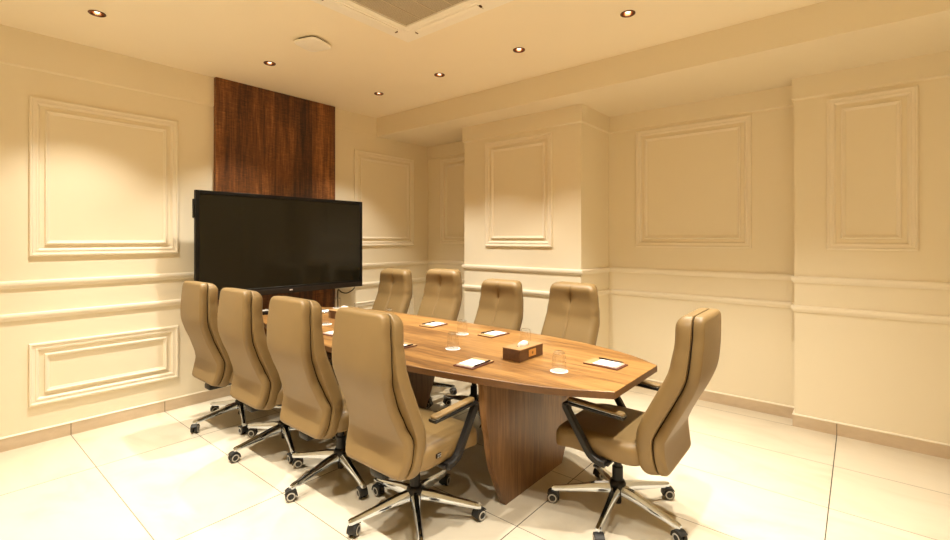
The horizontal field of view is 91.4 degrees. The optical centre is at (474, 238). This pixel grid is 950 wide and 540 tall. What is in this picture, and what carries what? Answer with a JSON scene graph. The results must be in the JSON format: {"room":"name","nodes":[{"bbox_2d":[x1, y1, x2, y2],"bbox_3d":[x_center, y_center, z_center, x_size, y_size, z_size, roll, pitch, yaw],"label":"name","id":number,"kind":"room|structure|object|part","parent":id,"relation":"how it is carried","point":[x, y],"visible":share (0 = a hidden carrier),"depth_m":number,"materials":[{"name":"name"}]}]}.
{"room":"conference room","nodes":[
{"label":"conference room","id":0,"kind":"room"},
{"bbox_2d":[0,63,427,437],"bbox_3d":[-2.333,-0.002,4.309,0.120,2.900,5.599,0,0,40],"label":"wall","id":1,"kind":"structure","parent":0,"point":[106,180],"depth_m":3.60,"materials":[{"name":"beige paint"}]},
{"bbox_2d":[29,95,177,255],"bbox_3d":[-2.828,-0.440,3.602,0.021,1.125,0.922,0,0,40],"label":"trim","id":2,"kind":"structure","parent":1,"relation":"attached to","point":[35,102],"depth_m":3.45,"materials":[{"name":"paint"}]},
{"bbox_2d":[28,325,178,406],"bbox_3d":[-2.828,0.960,3.601,0.021,0.440,0.927,0,0,40],"label":"trim","id":3,"kind":"structure","parent":1,"relation":"attached to","point":[34,399],"depth_m":3.52,"materials":[{"name":"paint"}]},
{"bbox_2d":[0,385,230,452],"bbox_3d":[-2.310,1.399,4.232,0.013,0.098,5.270,0,0,40],"label":"baseboard","id":4,"kind":"structure","parent":1,"relation":"attached to","point":[23,439],"depth_m":3.57,"materials":[{"name":"stone"}]},
{"bbox_2d":[0,24,376,136],"bbox_3d":[-2.590,-1.321,3.899,0.009,0.262,4.400,0,0,40],"label":"trim","id":5,"kind":"structure","parent":1,"relation":"attached to","point":[21,48],"depth_m":3.60,"materials":[{"name":"beige paint"}]},
{"bbox_2d":[0,277,425,321],"bbox_3d":[-2.307,0.543,4.230,0.021,0.050,5.270,0,0,40],"label":"trim","id":6,"kind":"structure","parent":1,"relation":"attached to","point":[120,307],"depth_m":3.53,"materials":[{"name":"paint"}]},
{"bbox_2d":[0,260,427,289],"bbox_3d":[-2.307,0.319,4.230,0.021,0.052,5.270,0,0,40],"label":"trim","id":7,"kind":"structure","parent":1,"relation":"attached to","point":[148,277],"depth_m":3.60,"materials":[{"name":"paint"}]},
{"bbox_2d":[214,77,334,336],"bbox_3d":[-1.948,-0.151,4.641,0.050,2.598,1.229,0,0,40],"label":"wall panel","id":8,"kind":"object","parent":1,"relation":"attached to","point":[267,142],"visible":0.42,"depth_m":4.55,"materials":[{"name":"brown wood"}]},
{"bbox_2d":[192,190,361,299],"bbox_3d":[-1.861,0.059,4.544,0.207,0.931,1.692,0,0,40],"label":"television","id":9,"kind":"object","parent":8,"relation":"attached to","point":[263,244],"visible":0.86,"depth_m":4.37,"materials":[{"name":"black plastic"}]},
{"bbox_3d":[-2.337,-0.252,3.850,0.028,0.160,0.014,0,0,40],"label":"handle","id":10,"kind":"part","parent":9,"relation":"part of","materials":[{"name":"black plastic"}]},
{"bbox_2d":[337,287,354,306],"bbox_3d":[-1.432,0.762,5.105,0.203,0.471,0.082,0,0,6],"label":"cable","id":11,"kind":"object","parent":9,"relation":"hanging from","point":[354,287],"visible":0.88,"depth_m":5.11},
{"bbox_2d":[335,290,336,306],"bbox_3d":[-1.549,0.961,5.146,0.020,0.777,0.022,0,0,40],"label":"cable cover","id":12,"kind":"object","parent":1,"relation":"attached to","point":[335,290],"visible":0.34,"depth_m":5.14,"materials":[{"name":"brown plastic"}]},
{"bbox_2d":[354,149,413,245],"bbox_3d":[-1.094,-0.472,5.694,0.021,1.116,0.922,0,0,40],"label":"trim","id":13,"kind":"structure","parent":1,"relation":"attached to","point":[356,152],"depth_m":5.75,"materials":[{"name":"paint"}]},
{"bbox_2d":[354,295,413,314],"bbox_3d":[-1.094,0.960,5.694,0.021,0.440,0.922,0,0,40],"label":"trim","id":14,"kind":"structure","parent":1,"relation":"attached to","point":[365,303],"depth_m":5.52,"materials":[{"name":"paint"}]},
{"bbox_2d":[0,0,827,117],"bbox_3d":[-0.079,-1.452,2.441,5.976,0.001,5.599,0,0,40],"label":"ceiling","id":15,"kind":"structure","parent":0,"point":[231,40],"depth_m":3.33,"materials":[{"name":"paint"}]},
{"bbox_2d":[88,10,105,16],"bbox_3d":[-2.435,-1.469,2.986,0.094,0.046,0.094,0,0,40],"label":"recessed light","id":16,"kind":"object","parent":15,"relation":"in","point":[96,13],"visible":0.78,"depth_m":3.00,"materials":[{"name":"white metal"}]},
{"bbox_2d":[263,61,275,65],"bbox_3d":[-1.699,-1.469,3.836,0.094,0.046,0.094,0,0,40],"label":"recessed light","id":17,"kind":"object","parent":15,"relation":"in","point":[269,63],"visible":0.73,"depth_m":3.85,"materials":[{"name":"beige"}]},
{"bbox_2d":[294,36,330,51],"bbox_3d":[-1.195,-1.437,3.416,0.212,0.030,0.212,0,0,23],"label":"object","id":18,"kind":"object","parent":15,"relation":"attached to","point":[310,43],"visible":1,"depth_m":3.40,"materials":[{"name":"white plastic"}]},
{"bbox_2d":[311,0,513,41],"bbox_3d":[-0.427,-1.435,2.725,0.948,0.035,0.948,0,0,40],"label":"air conditioner","id":19,"kind":"object","parent":15,"relation":"attached to","point":[405,20],"visible":1,"depth_m":2.92,"materials":[{"name":"white plastic"}]},
{"bbox_2d":[353,0,463,24],"bbox_3d":[-0.427,-1.438,2.725,0.570,0.001,0.570,0,0,40],"label":"grille","id":20,"kind":"object","parent":19,"relation":"attached to","point":[410,6],"depth_m":2.88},
{"bbox_2d":[434,73,444,76],"bbox_3d":[-0.315,-1.469,4.107,0.094,0.046,0.094,0,0,40],"label":"recessed light","id":21,"kind":"object","parent":15,"relation":"in","point":[435,74],"visible":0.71,"depth_m":4.12,"materials":[{"name":"beige"}]},
{"bbox_2d":[513,47,524,52],"bbox_3d":[0.339,-1.469,3.564,0.094,0.046,0.094,0,0,40],"label":"recessed light","id":22,"kind":"object","parent":15,"relation":"in","point":[518,49],"visible":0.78,"depth_m":3.58,"materials":[{"name":"beige"}]},
{"bbox_2d":[620,10,635,17],"bbox_3d":[0.985,-1.469,2.989,0.094,0.046,0.094,0,0,40],"label":"recessed light","id":23,"kind":"object","parent":15,"relation":"in","point":[628,13],"visible":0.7,"depth_m":3.01,"materials":[{"name":"beige"}]},
{"bbox_2d":[0,377,949,539],"bbox_3d":[-0.079,1.478,2.441,5.976,0.060,5.599,0,0,40],"label":"floor","id":24,"kind":"structure","parent":0,"point":[744,474],"depth_m":2.64,"materials":[{"name":"beige tile"}]},
{"bbox_2d":[180,281,280,433],"bbox_3d":[-1.900,0.884,3.692,0.694,1.127,0.717,0,0,40],"label":"office chair","id":25,"kind":"object","parent":24,"relation":"on","point":[213,366],"visible":0.65,"depth_m":3.41,"materials":[{"name":"beige leather"}]},
{"bbox_3d":[-2.002,1.341,3.573,0.046,0.082,0.312,0,0,42],"label":"leg","id":26,"kind":"part","parent":25,"relation":"part of","materials":[{"name":"silver metal"}]},
{"bbox_2d":[196,281,232,386],"bbox_3d":[-2.016,0.716,3.546,0.488,0.783,0.201,0,0,40],"label":"cushion","id":27,"kind":"object","parent":25,"relation":"on","point":[214,367],"depth_m":3.39,"materials":[{"name":"beige leather"}]},
{"bbox_3d":[-2.050,1.341,3.792,0.312,0.082,0.046,0,0,24],"label":"leg","id":28,"kind":"part","parent":25,"relation":"part of","materials":[{"name":"silver metal"}]},
{"bbox_3d":[-1.780,1.341,3.551,0.046,0.082,0.312,0,0,-30],"label":"leg","id":29,"kind":"part","parent":25,"relation":"part of","materials":[{"name":"silver metal"}]},
{"bbox_2d":[217,288,337,462],"bbox_3d":[-1.369,0.887,3.243,0.694,1.121,0.711,0,0,40],"label":"office chair","id":30,"kind":"object","parent":24,"relation":"on","point":[256,382],"visible":0.66,"depth_m":2.96,"materials":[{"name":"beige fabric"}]},
{"bbox_3d":[-1.467,1.341,3.125,0.046,0.082,0.312,0,0,41],"label":"leg","id":31,"kind":"part","parent":30,"relation":"part of","materials":[{"name":"silver metal"}]},
{"bbox_2d":[234,288,281,409],"bbox_3d":[-1.484,0.722,3.100,0.488,0.783,0.201,0,0,40],"label":"cushion","id":32,"kind":"object","parent":30,"relation":"on","point":[257,382],"depth_m":2.95,"materials":[{"name":"beige leather"}]},
{"bbox_3d":[-1.519,1.341,3.342,0.312,0.082,0.046,0,0,23],"label":"leg","id":33,"kind":"part","parent":30,"relation":"part of","materials":[{"name":"silver metal"}]},
{"bbox_3d":[-1.324,1.030,3.292,0.500,0.138,0.475,0,0,40],"label":"seat","id":34,"kind":"part","parent":30,"relation":"part of","materials":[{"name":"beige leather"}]},
{"bbox_3d":[-1.244,1.341,3.107,0.046,0.082,0.312,0,0,-31],"label":"leg","id":35,"kind":"part","parent":30,"relation":"part of","materials":[{"name":"silver metal"}]},
{"bbox_2d":[267,296,367,501],"bbox_3d":[-0.847,0.888,2.805,0.675,1.119,0.680,0,0,36],"label":"office chair","id":36,"kind":"object","parent":24,"relation":"on","point":[314,405],"visible":0.73,"depth_m":2.54,"materials":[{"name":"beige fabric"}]},
{"bbox_3d":[-1.004,1.341,2.895,0.312,0.082,0.046,0,0,17],"label":"leg","id":37,"kind":"part","parent":36,"relation":"part of","materials":[{"name":"silver metal"}]},
{"bbox_2d":[284,296,342,438],"bbox_3d":[-0.962,0.724,2.671,0.488,0.783,0.201,0,0,40],"label":"cushion","id":38,"kind":"object","parent":36,"relation":"on","point":[313,400],"depth_m":2.52,"materials":[{"name":"beige leather"}]},
{"bbox_3d":[-0.930,1.341,2.684,0.046,0.082,0.312,0,0,35],"label":"leg","id":39,"kind":"part","parent":36,"relation":"part of","materials":[{"name":"silver metal"}]},
{"bbox_3d":[-0.802,1.030,2.864,0.500,0.138,0.475,0,0,40],"label":"seat","id":40,"kind":"part","parent":36,"relation":"part of","materials":[{"name":"beige leather"}]},
{"bbox_3d":[-0.706,1.341,2.689,0.046,0.082,0.312,0,0,-37],"label":"leg","id":41,"kind":"part","parent":36,"relation":"part of","materials":[{"name":"silver metal"}]},
{"bbox_2d":[372,268,412,313],"bbox_3d":[-1.052,0.886,4.710,0.691,1.121,0.763,0,0,38],"label":"office chair","id":42,"kind":"object","parent":24,"relation":"on","point":[395,288],"visible":0.3,"depth_m":4.84,"materials":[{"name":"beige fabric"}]},
{"bbox_2d":[332,307,485,539],"bbox_3d":[-0.338,0.889,2.421,0.658,1.117,0.754,0,0,40],"label":"office chair","id":43,"kind":"object","parent":24,"relation":"on","point":[388,433],"visible":1,"depth_m":2.16,"materials":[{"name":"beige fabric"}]},
{"bbox_3d":[-0.477,1.341,2.316,0.312,0.082,0.046,0,0,-30],"label":"leg","id":44,"kind":"part","parent":43,"relation":"part of","materials":[{"name":"silver metal"}]},
{"bbox_2d":[350,307,425,479],"bbox_3d":[-0.453,0.726,2.243,0.488,0.783,0.201,0,0,40],"label":"cushion","id":45,"kind":"object","parent":43,"relation":"on","point":[388,437],"depth_m":2.10,"materials":[{"name":"beige leather"}]},
{"bbox_3d":[-0.455,1.341,2.539,0.312,0.082,0.046,0,0,42],"label":"leg","id":46,"kind":"part","parent":43,"relation":"part of","materials":[{"name":"silver metal"}]},
{"bbox_3d":[-0.272,1.341,2.227,0.046,0.082,0.312,0,0,-12],"label":"leg","id":47,"kind":"part","parent":43,"relation":"part of","materials":[{"name":"silver metal"}]},
{"bbox_3d":[-0.237,1.341,2.586,0.046,0.082,0.312,0,0,24],"label":"leg","id":48,"kind":"part","parent":43,"relation":"part of","materials":[{"name":"silver metal"}]},
{"bbox_3d":[-0.294,1.030,2.436,0.500,0.138,0.475,0,0,40],"label":"seat","id":49,"kind":"part","parent":43,"relation":"part of","materials":[{"name":"beige leather"}]},
{"bbox_3d":[-0.124,1.341,2.394,0.312,0.082,0.046,0,0,6],"label":"leg","id":50,"kind":"part","parent":43,"relation":"part of","materials":[{"name":"silver metal"}]},
{"bbox_3d":[-0.104,0.824,2.244,0.047,0.019,0.300,0,0,40],"label":"pad trim","id":51,"kind":"part","parent":43,"relation":"part of","materials":[{"name":"beige leather"}]},
{"bbox_3d":[-0.148,0.963,2.303,0.193,0.277,0.321,0,0,40],"label":"armrest","id":52,"kind":"part","parent":43,"relation":"part of","materials":[{"name":"black metal"}]},
{"bbox_2d":[417,268,461,407],"bbox_3d":[-0.521,0.872,4.295,0.680,1.149,0.776,0,0,40],"label":"office chair","id":53,"kind":"object","parent":24,"relation":"on","point":[442,297],"visible":0.38,"depth_m":4.41,"materials":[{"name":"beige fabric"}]},
{"bbox_2d":[417,269,461,320],"bbox_3d":[-0.369,0.685,4.452,0.488,0.783,0.201,0,-3,40],"label":"cushion","id":54,"kind":"object","parent":53,"relation":"on","point":[442,297],"depth_m":4.43,"materials":[{"name":"beige leather"}]},
{"bbox_3d":[-0.343,1.341,4.285,0.312,0.082,0.046,0,0,-8],"label":"leg","id":55,"kind":"part","parent":53,"relation":"part of","materials":[{"name":"silver metal"}]},
{"bbox_2d":[263,307,656,504],"bbox_3d":[-0.495,1.073,3.415,3.406,0.750,1.223,0,0,40],"label":"table","id":56,"kind":"object","parent":24,"relation":"on","point":[520,404],"visible":0.52,"depth_m":2.63,"materials":[{"name":"brown wood"}]},
{"bbox_2d":[262,308,268,314],"bbox_3d":[-1.941,0.671,4.264,0.090,0.054,0.064,0,0,-42],"label":"control unit","id":57,"kind":"object","parent":56,"relation":"on","point":[264,312],"visible":0.55,"depth_m":4.24,"materials":[{"name":"black plastic"}]},
{"bbox_2d":[323,331,332,335],"bbox_3d":[-1.013,0.693,3.424,0.136,0.011,0.204,0,0,37],"label":"pad","id":58,"kind":"object","parent":56,"relation":"on","point":[330,333],"visible":0.26,"depth_m":3.36,"materials":[{"name":"white paper"}]},
{"bbox_3d":[-1.158,1.091,4.018,0.038,0.715,1.006,0,0,40],"label":"leg","id":59,"kind":"part","parent":56,"relation":"part of","materials":[{"name":"brown wood"}]},
{"bbox_2d":[329,306,356,318],"bbox_3d":[-1.169,0.648,4.144,0.126,0.099,0.242,0,0,38],"label":"tissue box","id":60,"kind":"object","parent":56,"relation":"on","point":[332,313],"visible":0.21,"depth_m":4.06,"materials":[{"name":"brown wood"}]},
{"bbox_2d":[404,342,416,348],"bbox_3d":[-0.493,0.693,2.986,0.136,0.011,0.204,0,0,43],"label":"pad","id":61,"kind":"object","parent":56,"relation":"on","point":[405,343],"visible":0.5,"depth_m":3.01,"materials":[{"name":"white paper"}]},
{"bbox_3d":[-0.631,1.091,3.581,0.038,0.715,1.006,0,0,40],"label":"leg","id":62,"kind":"part","parent":56,"relation":"part of","materials":[{"name":"brown wood"}]},
{"bbox_2d":[419,322,447,327],"bbox_3d":[-0.333,0.693,3.736,0.136,0.011,0.204,0,0,37],"label":"pad","id":63,"kind":"object","parent":56,"relation":"on","point":[434,324],"visible":1,"depth_m":3.71,"materials":[{"name":"white paper"}]},
{"bbox_2d":[445,347,459,350],"bbox_3d":[-0.140,0.696,2.934,0.094,0.003,0.094,0,0,40],"label":"coaster","id":64,"kind":"object","parent":56,"relation":"on","point":[447,348],"visible":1,"depth_m":2.93,"materials":[{"name":"white paper"}]},
{"bbox_2d":[453,357,493,369],"bbox_3d":[-0.006,0.693,2.583,0.136,0.011,0.204,0,0,37],"label":"pad","id":65,"kind":"object","parent":56,"relation":"on","point":[468,364],"visible":1,"depth_m":2.55,"materials":[{"name":"white paper"}]},
{"bbox_2d":[478,331,509,337],"bbox_3d":[0.135,0.693,3.368,0.136,0.011,0.204,0,0,43],"label":"pad","id":66,"kind":"object","parent":56,"relation":"on","point":[492,334],"visible":1,"depth_m":3.33,"materials":[{"name":"white paper"}]},
{"bbox_2d":[502,340,542,362],"bbox_3d":[0.285,0.648,2.735,0.126,0.099,0.242,0,0,41],"label":"tissue box","id":67,"kind":"object","parent":56,"relation":"on","point":[524,350],"visible":1,"depth_m":2.67,"materials":[{"name":"brown wood"}]},
{"bbox_3d":[0.284,0.630,2.736,0.124,0.004,0.242,0,0,41],"label":"lid","id":68,"kind":"part","parent":67,"relation":"part of","materials":[{"name":"brown wood"}]},
{"bbox_3d":[0.334,0.662,2.699,0.002,0.040,0.074,0,0,41],"label":"name plate","id":69,"kind":"part","parent":67,"relation":"part of","materials":[{"name":"gold metal"}]},
{"bbox_3d":[0.350,1.091,2.768,0.038,0.715,1.006,0,0,40],"label":"leg","id":70,"kind":"part","parent":56,"relation":"part of","materials":[{"name":"brown wood"}]},
{"bbox_2d":[550,368,567,373],"bbox_3d":[0.443,0.696,2.438,0.094,0.003,0.094,0,0,40],"label":"coaster","id":71,"kind":"object","parent":56,"relation":"on","point":[555,370],"visible":1,"depth_m":2.43,"materials":[{"name":"white paper"}]},
{"bbox_2d":[583,358,627,369],"bbox_3d":[0.724,0.693,2.569,0.204,0.011,0.136,0,0,43],"label":"pad","id":72,"kind":"object","parent":56,"relation":"on","point":[597,362],"visible":1,"depth_m":2.55,"materials":[{"name":"white paper"}]},
{"bbox_2d":[599,357,623,362],"bbox_3d":[0.766,0.684,2.609,0.148,0.008,0.007,0,0,44],"label":"ballpoint pen","id":73,"kind":"object","parent":72,"relation":"on","point":[599,357],"visible":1,"depth_m":2.61,"materials":[{"name":"gold plastic"}]},
{"bbox_2d":[437,279,522,430],"bbox_3d":[0.002,0.905,3.850,0.668,1.086,0.797,0,0,42],"label":"office chair","id":74,"kind":"object","parent":24,"relation":"on","point":[501,300],"visible":0.24,"depth_m":3.98,"materials":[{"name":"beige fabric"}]},
{"bbox_3d":[-0.151,1.341,3.932,0.312,0.082,0.046,0,0,42],"label":"leg","id":75,"kind":"part","parent":74,"relation":"part of","materials":[{"name":"silver metal"}]},
{"bbox_3d":[0.032,1.341,3.620,0.046,0.082,0.312,0,0,-12],"label":"leg","id":76,"kind":"part","parent":74,"relation":"part of","materials":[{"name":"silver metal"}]},
{"bbox_2d":[473,279,522,330],"bbox_3d":[0.167,0.748,4.003,0.488,0.783,0.201,0,-4,42],"label":"cushion","id":77,"kind":"object","parent":74,"relation":"on","point":[501,300],"depth_m":3.99,"materials":[{"name":"beige leather"}]},
{"bbox_2d":[541,281,599,413],"bbox_3d":[0.590,0.902,3.515,0.680,1.091,0.770,0,0,44],"label":"office chair","id":78,"kind":"object","parent":24,"relation":"on","point":[573,312],"visible":0.34,"depth_m":3.65,"materials":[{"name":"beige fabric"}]},
{"bbox_2d":[541,282,599,345],"bbox_3d":[0.727,0.743,3.675,0.488,0.783,0.201,0,-4,44],"label":"cushion","id":79,"kind":"object","parent":78,"relation":"on","point":[573,312],"depth_m":3.66,"materials":[{"name":"beige leather"}]},
{"bbox_2d":[547,308,720,539],"bbox_3d":[0.792,0.897,2.411,0.815,1.098,0.696,0,0,39],"label":"office chair","id":80,"kind":"object","parent":24,"relation":"on","point":[655,440],"visible":0.94,"depth_m":2.21,"materials":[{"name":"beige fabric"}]},
{"bbox_3d":[0.576,1.341,2.516,0.312,0.082,0.046,0,0,15],"label":"leg","id":81,"kind":"part","parent":80,"relation":"part of","materials":[{"name":"silver metal"}]},
{"bbox_3d":[0.621,0.963,2.327,0.321,0.277,0.193,0,0,39],"label":"armrest","id":82,"kind":"part","parent":80,"relation":"part of","materials":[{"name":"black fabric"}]},
{"bbox_3d":[0.589,0.824,2.261,0.300,0.019,0.047,0,0,39],"label":"pad trim","id":83,"kind":"part","parent":80,"relation":"part of","materials":[{"name":"brown leather"}]},
{"bbox_3d":[0.736,1.030,2.487,0.475,0.138,0.500,0,0,39],"label":"seat","id":84,"kind":"part","parent":80,"relation":"part of","materials":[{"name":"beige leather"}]},
{"bbox_3d":[0.748,1.341,2.658,0.046,0.082,0.312,0,0,-3],"label":"leg","id":85,"kind":"part","parent":80,"relation":"part of","materials":[{"name":"silver metal"}]},
{"bbox_3d":[0.657,1.341,2.308,0.046,0.082,0.312,0,0,33],"label":"leg","id":86,"kind":"part","parent":80,"relation":"part of","materials":[{"name":"silver metal"}]},
{"bbox_3d":[0.866,0.963,2.634,0.321,0.277,0.193,0,0,39],"label":"armrest","id":87,"kind":"part","parent":80,"relation":"part of","materials":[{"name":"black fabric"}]},
{"bbox_3d":[0.936,1.341,2.537,0.312,0.082,0.046,0,0,-21],"label":"leg","id":88,"kind":"part","parent":80,"relation":"part of","materials":[{"name":"silver metal"}]},
{"bbox_3d":[0.880,1.341,2.321,0.046,0.082,0.312,0,0,-39],"label":"leg","id":89,"kind":"part","parent":80,"relation":"part of","materials":[{"name":"silver metal"}]},
{"bbox_2d":[636,308,708,474],"bbox_3d":[0.982,0.729,2.290,0.201,0.782,0.488,8,5,38],"label":"cushion","id":90,"kind":"object","parent":80,"relation":"on","point":[663,439],"depth_m":2.11,"materials":[{"name":"beige leather"}]},
{"bbox_2d":[377,0,949,146],"bbox_3d":[1.363,-1.342,4.181,5.736,0.220,1.079,0,0,40],"label":"ceiling","id":91,"kind":"structure","parent":0,"point":[765,53],"depth_m":3.44,"materials":[{"name":"beige paint"}]},
{"bbox_2d":[428,77,949,443],"bbox_3d":[1.475,-0.002,4.316,5.736,2.900,0.729,0,0,40],"label":"wall","id":92,"kind":"structure","parent":0,"point":[888,375],"depth_m":3.89,"materials":[{"name":"beige paint"}]},
{"bbox_2d":[440,156,463,243],"bbox_3d":[-0.181,-0.482,5.876,0.717,1.111,0.021,0,0,40],"label":"trim","id":93,"kind":"structure","parent":92,"relation":"attached to","point":[456,159],"depth_m":6.04,"materials":[{"name":"paint"}]},
{"bbox_2d":[485,132,552,246],"bbox_3d":[0.423,-0.471,4.701,0.817,1.106,0.021,0,0,40],"label":"trim","id":94,"kind":"structure","parent":92,"relation":"attached to","point":[549,135],"depth_m":4.64,"materials":[{"name":"paint"}]},
{"bbox_2d":[427,50,949,159],"bbox_3d":[1.431,-1.149,4.263,5.736,0.167,0.626,0,0,40],"label":"trim","id":95,"kind":"structure","parent":92,"relation":"attached to","point":[935,65],"depth_m":4.02,"materials":[{"name":"beige paint"}]},
{"bbox_2d":[428,260,949,289],"bbox_3d":[1.430,0.313,4.262,5.736,0.052,0.630,0,0,40],"label":"trim","id":96,"kind":"structure","parent":92,"relation":"attached to","point":[768,276],"depth_m":4.02,"materials":[{"name":"paint"}]},
{"bbox_2d":[636,115,751,247],"bbox_3d":[1.953,-0.482,4.224,0.984,1.130,0.021,0,0,40],"label":"trim","id":97,"kind":"structure","parent":92,"relation":"attached to","point":[747,119],"depth_m":4.13,"materials":[{"name":"paint"}]},
{"bbox_2d":[462,279,949,323],"bbox_3d":[1.430,0.537,4.262,5.736,0.050,0.630,0,0,40],"label":"trim","id":98,"kind":"structure","parent":92,"relation":"attached to","point":[797,308],"depth_m":3.79,"materials":[{"name":"paint"}]},
{"bbox_2d":[636,378,949,458],"bbox_3d":[1.433,1.399,4.265,5.736,0.098,0.622,0,0,40],"label":"baseboard","id":99,"kind":"structure","parent":92,"relation":"attached to","point":[909,443],"depth_m":3.42,"materials":[{"name":"stone"}]},
{"bbox_2d":[827,85,917,250],"bbox_3d":[2.807,-0.477,3.291,0.495,1.123,0.021,0,0,40],"label":"trim","id":100,"kind":"structure","parent":92,"relation":"attached to","point":[911,92],"depth_m":3.25,"materials":[{"name":"paint"}]}
]}

